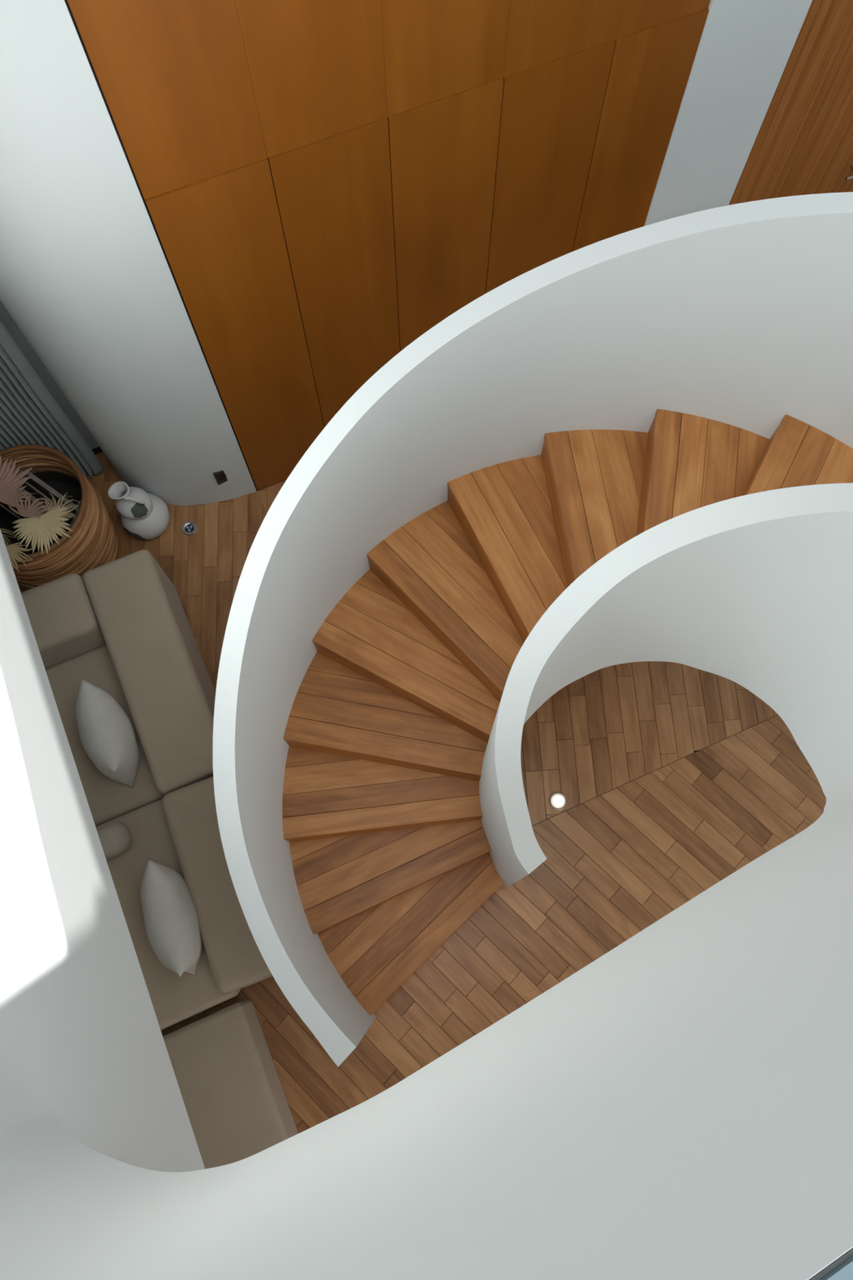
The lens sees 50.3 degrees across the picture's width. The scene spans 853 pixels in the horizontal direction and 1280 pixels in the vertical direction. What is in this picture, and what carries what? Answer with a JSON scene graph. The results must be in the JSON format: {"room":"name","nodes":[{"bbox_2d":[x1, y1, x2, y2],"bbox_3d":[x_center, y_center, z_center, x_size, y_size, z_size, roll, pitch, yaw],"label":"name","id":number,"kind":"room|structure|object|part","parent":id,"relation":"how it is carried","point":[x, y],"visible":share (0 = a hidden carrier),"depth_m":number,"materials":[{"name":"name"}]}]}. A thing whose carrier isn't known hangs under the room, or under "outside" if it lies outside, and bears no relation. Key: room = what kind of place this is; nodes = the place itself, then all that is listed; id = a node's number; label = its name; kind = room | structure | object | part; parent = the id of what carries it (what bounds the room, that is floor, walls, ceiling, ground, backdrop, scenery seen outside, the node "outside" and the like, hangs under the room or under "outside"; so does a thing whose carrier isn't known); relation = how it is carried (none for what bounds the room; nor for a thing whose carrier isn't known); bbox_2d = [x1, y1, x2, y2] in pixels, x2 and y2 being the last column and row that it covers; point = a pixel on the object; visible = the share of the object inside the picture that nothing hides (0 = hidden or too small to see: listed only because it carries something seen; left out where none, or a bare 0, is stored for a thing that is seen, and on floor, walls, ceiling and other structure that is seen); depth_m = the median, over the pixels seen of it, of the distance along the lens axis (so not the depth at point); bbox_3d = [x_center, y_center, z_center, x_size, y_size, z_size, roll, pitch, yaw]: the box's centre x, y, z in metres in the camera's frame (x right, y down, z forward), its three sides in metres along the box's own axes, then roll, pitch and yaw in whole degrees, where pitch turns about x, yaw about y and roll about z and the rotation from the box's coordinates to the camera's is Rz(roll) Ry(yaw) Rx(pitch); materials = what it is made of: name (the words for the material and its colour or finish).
{"room":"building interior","nodes":[
{"label":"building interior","id":0,"kind":"room"},
{"bbox_2d":[0,300,98,449],"bbox_3d":[-2.128,-1.982,2.259,1.960,6.000,0.160,-23,73,-7],"label":"wall","id":1,"kind":"structure","parent":0,"point":[6,318],"depth_m":4.44,"materials":[{"name":"white paint"}]},
{"bbox_2d":[0,529,204,1172],"bbox_3d":[-0.887,0.392,0.550,0.208,4.220,5.940,-23,73,-7],"label":"wall","id":2,"kind":"structure","parent":0,"point":[82,1040],"depth_m":2.20,"materials":[{"name":"white paint"}]},
{"bbox_2d":[0,0,256,505],"bbox_3d":[-1.391,-1.884,2.224,0.688,6.000,0.621,-23,73,-7],"label":"wall","id":3,"kind":"structure","parent":0,"point":[86,278],"depth_m":3.32,"materials":[{"name":"white paint"}]},
{"bbox_2d":[213,470,227,484],"bbox_3d":[-1.075,-0.859,4.774,0.072,0.118,0.014,-29,74,-9],"label":"wall socket","id":4,"kind":"object","parent":3,"relation":"attached to","point":[220,477],"visible":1,"depth_m":4.76,"materials":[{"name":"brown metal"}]},
{"bbox_2d":[64,0,711,490],"bbox_3d":[0.061,-2.179,2.313,2.222,6.000,0.024,-23,73,-7],"label":"panelling","id":5,"kind":"object","parent":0,"point":[322,184],"visible":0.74,"depth_m":3.34,"materials":[{"name":"brown wood"}]},
{"bbox_3d":[-0.748,-1.878,2.093,0.439,2.059,0.006,-23,73,-7],"label":"veneer panel","id":6,"kind":"part","parent":5,"relation":"part of","materials":[{"name":"brown wood"}]},
{"bbox_3d":[-0.740,-1.236,4.064,0.438,2.083,0.014,-23,73,-7],"label":"veneer panel","id":7,"kind":"part","parent":5,"relation":"part of","materials":[{"name":"brown wood"}]},
{"bbox_3d":[-0.344,-2.047,2.146,0.443,2.059,0.006,-23,73,-7],"label":"veneer panel","id":8,"kind":"part","parent":5,"relation":"part of","materials":[{"name":"brown wood"}]},
{"bbox_3d":[-0.334,-1.406,4.117,0.440,2.083,0.014,-23,73,-7],"label":"veneer panel","id":9,"kind":"part","parent":5,"relation":"part of","materials":[{"name":"brown wood"}]},
{"bbox_3d":[0.063,-2.217,2.199,0.443,2.059,0.006,-23,73,-7],"label":"veneer panel","id":10,"kind":"part","parent":5,"relation":"part of","materials":[{"name":"brown wood"}]},
{"bbox_3d":[0.072,-1.575,4.170,0.440,2.083,0.014,-23,73,-7],"label":"veneer panel","id":11,"kind":"part","parent":5,"relation":"part of","materials":[{"name":"brown wood"}]},
{"bbox_3d":[0.478,-1.745,4.224,0.440,2.083,0.014,-23,73,-7],"label":"veneer panel","id":12,"kind":"part","parent":5,"relation":"part of","materials":[{"name":"brown wood"}]},
{"bbox_3d":[0.469,-2.386,2.253,0.443,2.059,0.006,-23,73,-7],"label":"veneer panel","id":13,"kind":"part","parent":5,"relation":"part of","materials":[{"name":"brown wood"}]},
{"bbox_3d":[0.885,-1.915,4.277,0.440,2.083,0.014,-23,73,-7],"label":"veneer panel","id":14,"kind":"part","parent":5,"relation":"part of","materials":[{"name":"brown wood"}]},
{"bbox_3d":[0.875,-2.556,2.306,0.443,2.059,0.006,-23,73,-7],"label":"veneer panel","id":15,"kind":"part","parent":5,"relation":"part of","materials":[{"name":"brown wood"}]},
{"bbox_2d":[17,446,826,1133],"bbox_3d":[1.011,0.843,4.548,6.100,0.120,6.300,-23,73,-7],"label":"floor","id":16,"kind":"structure","parent":0,"point":[674,778],"depth_m":4.47,"materials":[{"name":"brown wood"}]},
{"bbox_2d":[0,444,117,589],"bbox_3d":[-1.949,-0.579,4.649,0.632,0.582,0.631,16,73,5],"label":"rattan basket","id":17,"kind":"object","parent":16,"relation":"on","point":[92,544],"visible":0.73,"depth_m":4.55,"materials":[{"name":"brown wicker"}]},
{"bbox_2d":[0,528,23,546],"bbox_3d":[-2.079,-0.402,4.425,0.282,0.308,0.251,-33,75,-10],"label":"palm","id":18,"kind":"object","parent":17,"relation":"in","point":[3,535],"visible":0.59,"depth_m":4.32,"materials":[{"name":"beige plant"}]},
{"bbox_2d":[0,456,31,519],"bbox_3d":[-2.097,-0.707,4.462,0.402,0.424,0.347,-1,72,0],"label":"palm","id":19,"kind":"object","parent":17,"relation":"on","point":[9,485],"visible":0.97,"depth_m":4.37,"materials":[{"name":"plant"}]},
{"bbox_2d":[5,540,32,573],"bbox_3d":[-1.963,-0.359,4.403,0.213,0.323,0.241,28,74,9],"label":"leaf","id":20,"kind":"object","parent":17,"relation":"in","point":[11,548],"visible":0.73,"depth_m":4.26,"materials":[{"name":"beige plant"}]},
{"bbox_2d":[8,488,59,539],"bbox_3d":[-1.882,-0.574,4.454,0.208,0.355,0.256,-1,72,0],"label":"palm","id":21,"kind":"object","parent":17,"relation":"in","point":[28,512],"visible":0.54,"depth_m":4.41,"materials":[{"name":"plant"}]},
{"bbox_2d":[11,504,72,555],"bbox_3d":[-1.821,-0.496,4.450,0.292,0.316,0.289,-1,72,0],"label":"palm","id":22,"kind":"object","parent":17,"relation":"in","point":[46,527],"visible":1,"depth_m":4.30,"materials":[{"name":"beige plant"}]},
{"bbox_2d":[17,469,79,528],"bbox_3d":[-1.873,-0.690,4.507,0.321,0.204,0.113,31,75,10],"label":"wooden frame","id":23,"kind":"object","parent":17,"relation":"in","point":[33,477],"visible":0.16,"depth_m":4.47,"materials":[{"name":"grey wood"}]},
{"bbox_3d":[-1.896,-0.656,4.503,0.317,0.030,0.024,40,75,-17],"label":"rail","id":24,"kind":"part","parent":23,"relation":"part of","materials":[{"name":"grey wood"}]},
{"bbox_3d":[-1.847,-0.733,4.491,0.319,0.030,0.024,37,75,-12],"label":"rail","id":25,"kind":"part","parent":23,"relation":"part of","materials":[{"name":"grey wood"}]},
{"bbox_2d":[32,493,80,522],"bbox_3d":[-1.784,-0.626,4.527,0.231,0.251,0.160,23,74,7],"label":"palm","id":26,"kind":"object","parent":17,"relation":"in","point":[66,516],"visible":0.54,"depth_m":4.45,"materials":[{"name":"beige plant"}]},
{"bbox_2d":[107,481,169,539],"bbox_3d":[-1.515,-0.699,4.792,0.256,0.384,0.256,-1,72,0],"label":"vase","id":27,"kind":"object","parent":16,"relation":"on","point":[144,515],"visible":1,"depth_m":4.77,"materials":[{"name":"white ceramic"}]},
{"bbox_3d":[-1.494,-0.710,4.653,0.093,0.092,0.034,-1,72,0],"label":"handle","id":28,"kind":"part","parent":27,"relation":"part of","materials":[{"name":"white ceramic"}]},
{"bbox_2d":[20,549,272,1031],"bbox_3d":[-1.468,0.735,4.262,1.173,0.510,2.103,-23,73,-7],"label":"sofa","id":29,"kind":"object","parent":16,"relation":"on","point":[123,628],"visible":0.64,"depth_m":4.17,"materials":[{"name":"beige fabric"}]},
{"bbox_3d":[-1.987,0.027,4.494,0.818,0.508,0.323,-23,73,-7],"label":"armrest","id":30,"kind":"part","parent":29,"relation":"part of","materials":[{"name":"beige fabric"}]},
{"bbox_2d":[44,645,165,826],"bbox_3d":[-1.755,0.540,4.375,0.822,0.156,0.823,-23,73,-7],"label":"seat cushion","id":31,"kind":"object","parent":29,"relation":"on","point":[109,800],"depth_m":4.31,"materials":[{"name":"beige fabric"}]},
{"bbox_2d":[75,677,139,788],"bbox_3d":[-1.446,0.431,4.129,0.232,0.398,0.461,-15,73,-5],"label":"throw pillow","id":32,"kind":"object","parent":29,"relation":"on","point":[107,735],"visible":1,"depth_m":4.00,"materials":[{"name":"white fabric"}]},
{"bbox_2d":[96,822,131,860],"bbox_3d":[-1.534,0.952,4.098,0.405,0.122,0.145,-23,73,-7],"label":"cushion","id":33,"kind":"object","parent":29,"relation":"on","point":[115,838],"visible":0.38,"depth_m":4.07,"materials":[{"name":"beige fabric"}]},
{"bbox_3d":[-1.270,0.188,4.438,0.340,0.510,1.163,-23,73,-7],"label":"backrest","id":34,"kind":"part","parent":29,"relation":"part of","materials":[{"name":"beige fabric"}]},
{"bbox_2d":[95,798,239,1031],"bbox_3d":[-1.400,1.318,4.122,0.818,0.156,0.953,-23,73,-7],"label":"seat cushion","id":35,"kind":"object","parent":29,"relation":"on","point":[175,998],"depth_m":4.07,"materials":[{"name":"beige fabric"}]},
{"bbox_2d":[140,857,202,976],"bbox_3d":[-1.089,1.190,3.882,0.220,0.398,0.501,-23,73,-7],"label":"throw pillow","id":36,"kind":"object","parent":29,"relation":"on","point":[169,912],"visible":0.91,"depth_m":3.74,"materials":[{"name":"white fabric"}]},
{"bbox_3d":[-0.871,1.098,4.142,0.336,0.510,0.890,-20,73,-6],"label":"backrest","id":37,"kind":"part","parent":29,"relation":"part of","materials":[{"name":"beige fabric"}]},
{"bbox_2d":[181,521,196,535],"bbox_3d":[-1.295,-0.610,4.958,0.084,0.012,0.084,-1,72,0],"label":"recessed light","id":38,"kind":"object","parent":16,"relation":"in","point":[188,528],"visible":1,"depth_m":4.96,"materials":[{"name":"silver metal"}]},
{"bbox_2d":[162,1000,297,1168],"bbox_3d":[-1.017,2.157,3.917,0.827,0.288,0.878,-23,73,-7],"label":"ottoman","id":39,"kind":"object","parent":16,"relation":"on","point":[233,1097],"visible":0.34,"depth_m":3.86,"materials":[{"name":"beige fabric"}]},
{"bbox_2d":[212,191,852,1066],"bbox_3d":[0.677,0.177,2.568,2.784,4.060,2.705,-1,72,0],"label":"spiral staircase","id":40,"kind":"structure","parent":16,"relation":"on","point":[636,445],"depth_m":3.25,"materials":[{"name":"white paint"}]},
{"bbox_2d":[549,791,567,809],"bbox_3d":[0.651,0.797,4.496,0.089,0.010,0.089,-1,72,0],"label":"recessed light","id":41,"kind":"object","parent":16,"relation":"in","point":[557,801],"visible":1,"depth_m":4.50,"materials":[{"name":"white glass"}]},
{"bbox_2d":[551,794,565,808],"bbox_3d":[0.651,0.797,4.497,0.071,0.003,0.071,-1,72,0],"label":"diffuser","id":42,"kind":"object","parent":41,"relation":"attached to","point":[557,801],"depth_m":4.49,"materials":[{"name":"beige"}]},
{"bbox_2d":[0,800,852,1279],"bbox_3d":[0.070,0.545,1.113,1.804,1.537,0.379,-16,73,-5],"label":"wall","id":43,"kind":"structure","parent":0,"point":[678,1105],"depth_m":0.92,"materials":[{"name":"white paint"}]},
{"bbox_2d":[644,0,812,226],"bbox_3d":[1.242,-2.670,2.468,0.481,6.000,0.026,-23,73,-7],"label":"wall pier","id":44,"kind":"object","parent":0,"point":[745,47],"depth_m":3.76,"materials":[{"name":"white paint"}]},
{"bbox_3d":[-1.331,1.212,2.441,0.780,0.120,5.940,-23,73,-7],"label":"ceiling","id":45,"kind":"structure","parent":0,"visible":0},
{"bbox_2d":[0,320,103,479],"bbox_3d":[-2.248,-1.031,4.173,1.002,1.748,0.061,-22,73,-7],"label":"radiator","id":46,"kind":"object","parent":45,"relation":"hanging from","point":[29,414],"visible":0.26,"depth_m":4.42,"materials":[{"name":"grey metal"}]},
{"bbox_3d":[0.903,-2.634,2.457,4.140,6.000,0.178,-23,73,-7],"label":"wall","id":47,"kind":"structure","parent":0,"visible":0},
{"bbox_2d":[728,0,852,204],"bbox_3d":[1.907,-2.359,4.248,0.922,2.405,0.088,-23,73,-7],"label":"door","id":48,"kind":"structure","parent":47,"relation":"in","point":[803,144],"depth_m":4.11,"materials":[{"name":"brown wood"}]},
{"bbox_3d":[2.127,-2.347,4.561,0.078,0.015,0.068,-23,73,-7],"label":"handle","id":49,"kind":"part","parent":48,"relation":"part of","materials":[{"name":"silver metal"}]}
]}

